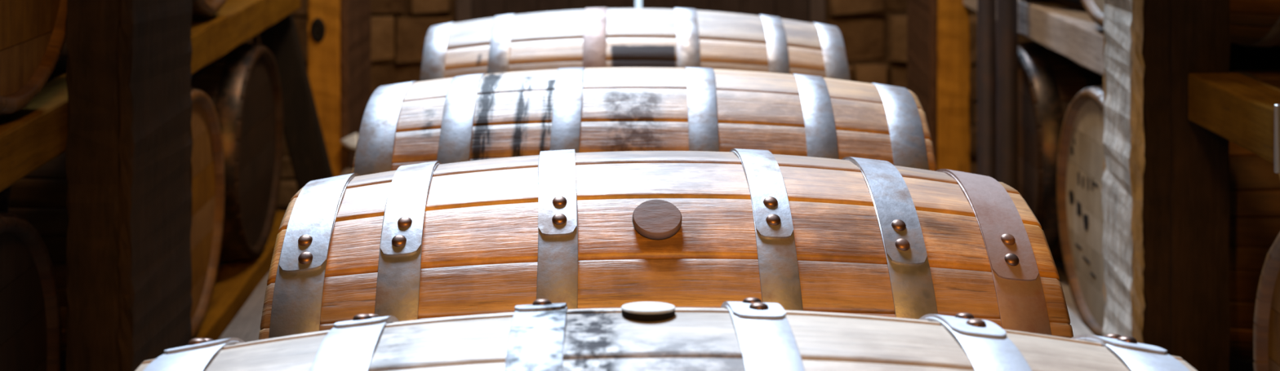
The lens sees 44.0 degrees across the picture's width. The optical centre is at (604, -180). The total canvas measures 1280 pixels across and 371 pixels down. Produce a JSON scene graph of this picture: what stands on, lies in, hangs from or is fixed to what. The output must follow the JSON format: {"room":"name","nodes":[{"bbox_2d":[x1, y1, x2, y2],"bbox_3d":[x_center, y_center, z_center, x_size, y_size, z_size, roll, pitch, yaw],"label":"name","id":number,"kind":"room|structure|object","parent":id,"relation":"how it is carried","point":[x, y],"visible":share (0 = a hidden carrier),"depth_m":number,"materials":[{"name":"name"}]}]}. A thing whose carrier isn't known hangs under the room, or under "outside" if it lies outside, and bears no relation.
{"room":"barrel cellar","nodes":[
{"label":"barrel cellar","id":0,"kind":"room"},
{"bbox_2d":[61,210,1253,370],"bbox_3d":[0.100,1.650,2.600,6.400,0.100,8.400,0,0,0],"label":"floor","id":1,"kind":"structure","parent":0,"point":[1234,365],"depth_m":4.65,"materials":[{"name":"grey concrete"}]},
{"bbox_2d":[65,0,192,370],"bbox_3d":[-0.846,-0.050,2.838,0.118,3.300,0.390,0,0,0],"label":"post","id":2,"kind":"object","parent":1,"relation":"on","point":[129,148],"visible":0.98,"depth_m":2.65,"materials":[{"name":"brown wood"}]},
{"bbox_2d":[0,0,300,192],"bbox_3d":[-0.965,0.520,3.040,0.102,0.092,3.480,0,0,0],"label":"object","id":3,"kind":"object","parent":2,"relation":"attached to","point":[32,136],"visible":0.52,"depth_m":2.70,"materials":[{"name":"brown wood"}]},
{"bbox_2d":[0,0,66,115],"bbox_3d":[-1.366,0.179,2.500,0.900,0.636,0.636,0,0,0],"label":"barrel","id":4,"kind":"object","parent":3,"relation":"on","point":[33,37],"visible":0.95,"depth_m":2.55,"materials":[{"name":"brown wood"}]},
{"bbox_2d":[191,0,226,17],"bbox_3d":[-1.366,0.179,3.760,0.900,0.636,0.636,0,0,0],"label":"barrel","id":5,"kind":"object","parent":3,"relation":"on","point":[200,7],"visible":0.17,"depth_m":3.68,"materials":[{"name":"brown wood"}]},
{"bbox_2d":[192,211,285,341],"bbox_3d":[-0.965,1.225,3.040,0.102,0.092,3.480,0,0,0],"label":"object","id":6,"kind":"object","parent":2,"relation":"attached to","point":[236,282],"visible":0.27,"depth_m":4.03,"materials":[{"name":"brown wood"}]},
{"bbox_2d":[0,212,62,370],"bbox_3d":[-1.366,0.884,2.400,0.900,0.636,0.636,0,0,0],"label":"barrel","id":7,"kind":"object","parent":6,"relation":"on","point":[31,332],"visible":1,"depth_m":2.55,"materials":[{"name":"brown wood"}]},
{"bbox_2d":[0,71,224,360],"bbox_3d":[-1.366,0.884,3.550,0.900,0.636,0.636,0,0,0],"label":"barrel","id":8,"kind":"object","parent":6,"relation":"on","point":[39,197],"visible":0.16,"depth_m":3.60,"materials":[{"name":"brown wood"}]},
{"bbox_2d":[53,39,283,262],"bbox_3d":[-1.366,0.884,4.245,0.900,0.636,0.636,0,0,0],"label":"barrel","id":9,"kind":"object","parent":6,"relation":"on","point":[242,85],"visible":0.24,"depth_m":4.14,"materials":[{"name":"brown wood"}]},
{"bbox_2d":[258,13,333,191],"bbox_3d":[-1.018,0.549,4.817,0.630,2.098,0.075,0,0,0],"label":"brace","id":10,"kind":"object","parent":1,"relation":"on","point":[302,129],"visible":0.27,"depth_m":4.78,"materials":[{"name":"brown wood"}]},
{"bbox_2d":[306,0,371,177],"bbox_3d":[-0.833,-0.050,5.090,0.165,3.300,0.523,0,0,0],"label":"post","id":11,"kind":"object","parent":1,"relation":"on","point":[340,31],"visible":0.56,"depth_m":4.87,"materials":[{"name":"brown wood"}]},
{"bbox_2d":[906,0,970,173],"bbox_3d":[1.062,-0.050,5.038,0.128,3.300,0.372,0,0,0],"label":"post","id":12,"kind":"object","parent":1,"relation":"on","point":[939,47],"visible":0.41,"depth_m":4.86,"materials":[{"name":"brown wood"}]},
{"bbox_2d":[977,0,995,179],"bbox_3d":[0.989,-0.150,4.090,0.075,3.500,0.075,0,0,0],"label":"wooden post","id":13,"kind":"object","parent":1,"relation":"on","point":[986,9],"visible":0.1,"depth_m":4.07,"materials":[{"name":"brown wood"}]},
{"bbox_2d":[996,0,1017,191],"bbox_3d":[1.060,-0.150,4.160,0.086,3.500,0.086,0,0,0],"label":"wooden post","id":14,"kind":"object","parent":1,"relation":"on","point":[1006,10],"visible":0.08,"depth_m":4.14,"materials":[{"name":"brown wood"}]},
{"bbox_2d":[1102,0,1230,370],"bbox_3d":[1.090,-0.050,3.080,0.188,3.300,0.188,0,0,0],"label":"post","id":15,"kind":"object","parent":1,"relation":"on","point":[1166,182],"visible":0.91,"depth_m":3.00,"materials":[{"name":"brown wood"}]},
{"bbox_2d":[963,0,1104,75],"bbox_3d":[1.150,0.520,4.013,0.102,0.092,1.683,0,0,0],"label":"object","id":16,"kind":"object","parent":15,"relation":"attached to","point":[1067,30],"visible":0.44,"depth_m":3.84,"materials":[{"name":"brown wood"}]},
{"bbox_2d":[1061,0,1082,4],"bbox_3d":[1.545,0.179,4.160,0.900,0.637,0.636,0,0,0],"label":"barrel","id":17,"kind":"object","parent":16,"relation":"on","point":[1077,2],"visible":0.05,"depth_m":4.10,"materials":[{"name":"brown wood"}]},
{"bbox_2d":[1080,0,1279,47],"bbox_3d":[1.545,0.179,3.500,0.900,0.637,0.636,0,0,0],"label":"barrel","id":18,"kind":"object","parent":16,"relation":"on","point":[1253,23],"visible":0.34,"depth_m":3.32,"materials":[{"name":"brown wood"}]},
{"bbox_2d":[1056,266,1082,322],"bbox_3d":[1.150,1.225,4.013,0.102,0.092,1.683,0,0,0],"label":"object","id":19,"kind":"object","parent":15,"relation":"attached to","point":[1070,304],"visible":0.02,"depth_m":3.94,"materials":[{"name":"brown wood"}]},
{"bbox_2d":[1056,70,1279,362],"bbox_3d":[1.545,0.884,3.560,0.900,0.637,0.636,0,0,0],"label":"barrel","id":20,"kind":"object","parent":19,"relation":"on","point":[1255,185],"visible":0.26,"depth_m":3.54,"materials":[{"name":"brown wood"}]},
{"bbox_2d":[1187,72,1279,173],"bbox_3d":[1.150,0.522,2.786,0.101,0.113,0.397,0,0,0],"label":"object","id":21,"kind":"object","parent":15,"relation":"attached to","point":[1242,109],"visible":1,"depth_m":2.77,"materials":[{"name":"brown wood"}]},
{"bbox_3d":[1.150,1.225,2.467,0.101,0.092,1.034,0,0,0],"label":"rail","id":22,"kind":"object","parent":15,"relation":"attached to","visible":0},
{"bbox_2d":[1253,233,1279,370],"bbox_3d":[1.545,0.884,2.400,0.900,0.637,0.636,0,0,0],"label":"barrel","id":23,"kind":"object","parent":22,"relation":"on","point":[1266,326],"visible":1,"depth_m":2.64,"materials":[{"name":"brown wood"}]},
{"bbox_3d":[0.100,1.367,1.630,1.720,0.465,0.122,0,0,0],"label":"trestle","id":24,"kind":"object","parent":1,"relation":"on","visible":0},
{"bbox_2d":[217,168,351,342],"bbox_3d":[-0.587,1.091,2.750,0.387,0.092,4.000,0,0,0],"label":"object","id":25,"kind":"object","parent":24,"relation":"on","point":[246,326],"visible":0.11,"depth_m":3.32,"materials":[{"name":"grey concrete"}]},
{"bbox_2d":[1066,307,1093,337],"bbox_3d":[0.761,1.091,2.350,0.473,0.092,3.200,0,0,0],"label":"plank","id":26,"kind":"object","parent":24,"relation":"on","point":[1078,328],"visible":0.06,"depth_m":3.27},
{"bbox_2d":[244,0,1087,210],"bbox_3d":[0.100,-0.100,6.621,6.208,3.409,0.358,0,0,0],"label":"wall","id":27,"kind":"structure","parent":0,"point":[873,33],"depth_m":6.48,"materials":[{"name":"stone"}]},
{"bbox_2d":[456,0,825,24],"bbox_3d":[0.150,0.495,6.590,1.510,2.210,0.220,0,0,0],"label":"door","id":28,"kind":"structure","parent":27,"relation":"in","point":[804,11],"depth_m":6.55,"materials":[{"name":"brown wood"}]},
{"bbox_2d":[995,40,1279,262],"bbox_3d":[1.545,0.884,4.260,0.900,0.637,0.636,0,0,0],"label":"barrel","id":29,"kind":"object","parent":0,"point":[1049,81],"visible":0.1,"depth_m":4.08,"materials":[{"name":"brown wood"}]},
{"label":"outside","id":30,"kind":"structure","parent":0,"visible":0},
{"bbox_2d":[635,0,641,8],"bbox_3d":[0.000,1.650,23.400,24.000,0.100,33.200,0,0,0],"label":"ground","id":31,"kind":"structure","parent":30,"point":[638,2],"depth_m":13.80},
{"bbox_3d":[0.100,1.367,3.850,1.720,0.465,0.122,0,0,0],"label":"trestle","id":32,"kind":"object","parent":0,"visible":0},
{"bbox_3d":[0.376,1.091,2.425,0.182,0.092,3.350,0,0,0],"label":"rail","id":33,"kind":"object","parent":32,"relation":"on","visible":0},
{"bbox_2d":[419,7,850,81],"bbox_3d":[0.066,0.734,3.500,0.904,0.639,0.640,0,0,1],"label":"barrel","id":34,"kind":"object","parent":33,"relation":"on","point":[593,37],"visible":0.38,"depth_m":3.35,"materials":[{"name":"brown wood"}]},
{"bbox_2d":[351,66,937,175],"bbox_3d":[0.066,0.733,2.631,0.900,0.638,0.638,0,0,2],"label":"barrel","id":35,"kind":"object","parent":33,"relation":"on","point":[582,109],"visible":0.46,"depth_m":2.48,"materials":[{"name":"brown wood"}]},
{"bbox_2d":[135,297,1196,370],"bbox_3d":[0.052,0.732,1.307,0.900,0.643,0.639,0,0,-1],"label":"barrel","id":36,"kind":"object","parent":33,"relation":"on","point":[750,335],"visible":1,"depth_m":1.30,"materials":[{"name":"brown wood"}]},
{"bbox_2d":[258,148,1073,340],"bbox_3d":[0.066,0.733,1.960,0.900,0.639,0.636,0,0,-1],"label":"barrel","id":37,"kind":"object","parent":33,"relation":"on","point":[703,229],"visible":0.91,"depth_m":1.79,"materials":[{"name":"brown wood"}]}
]}

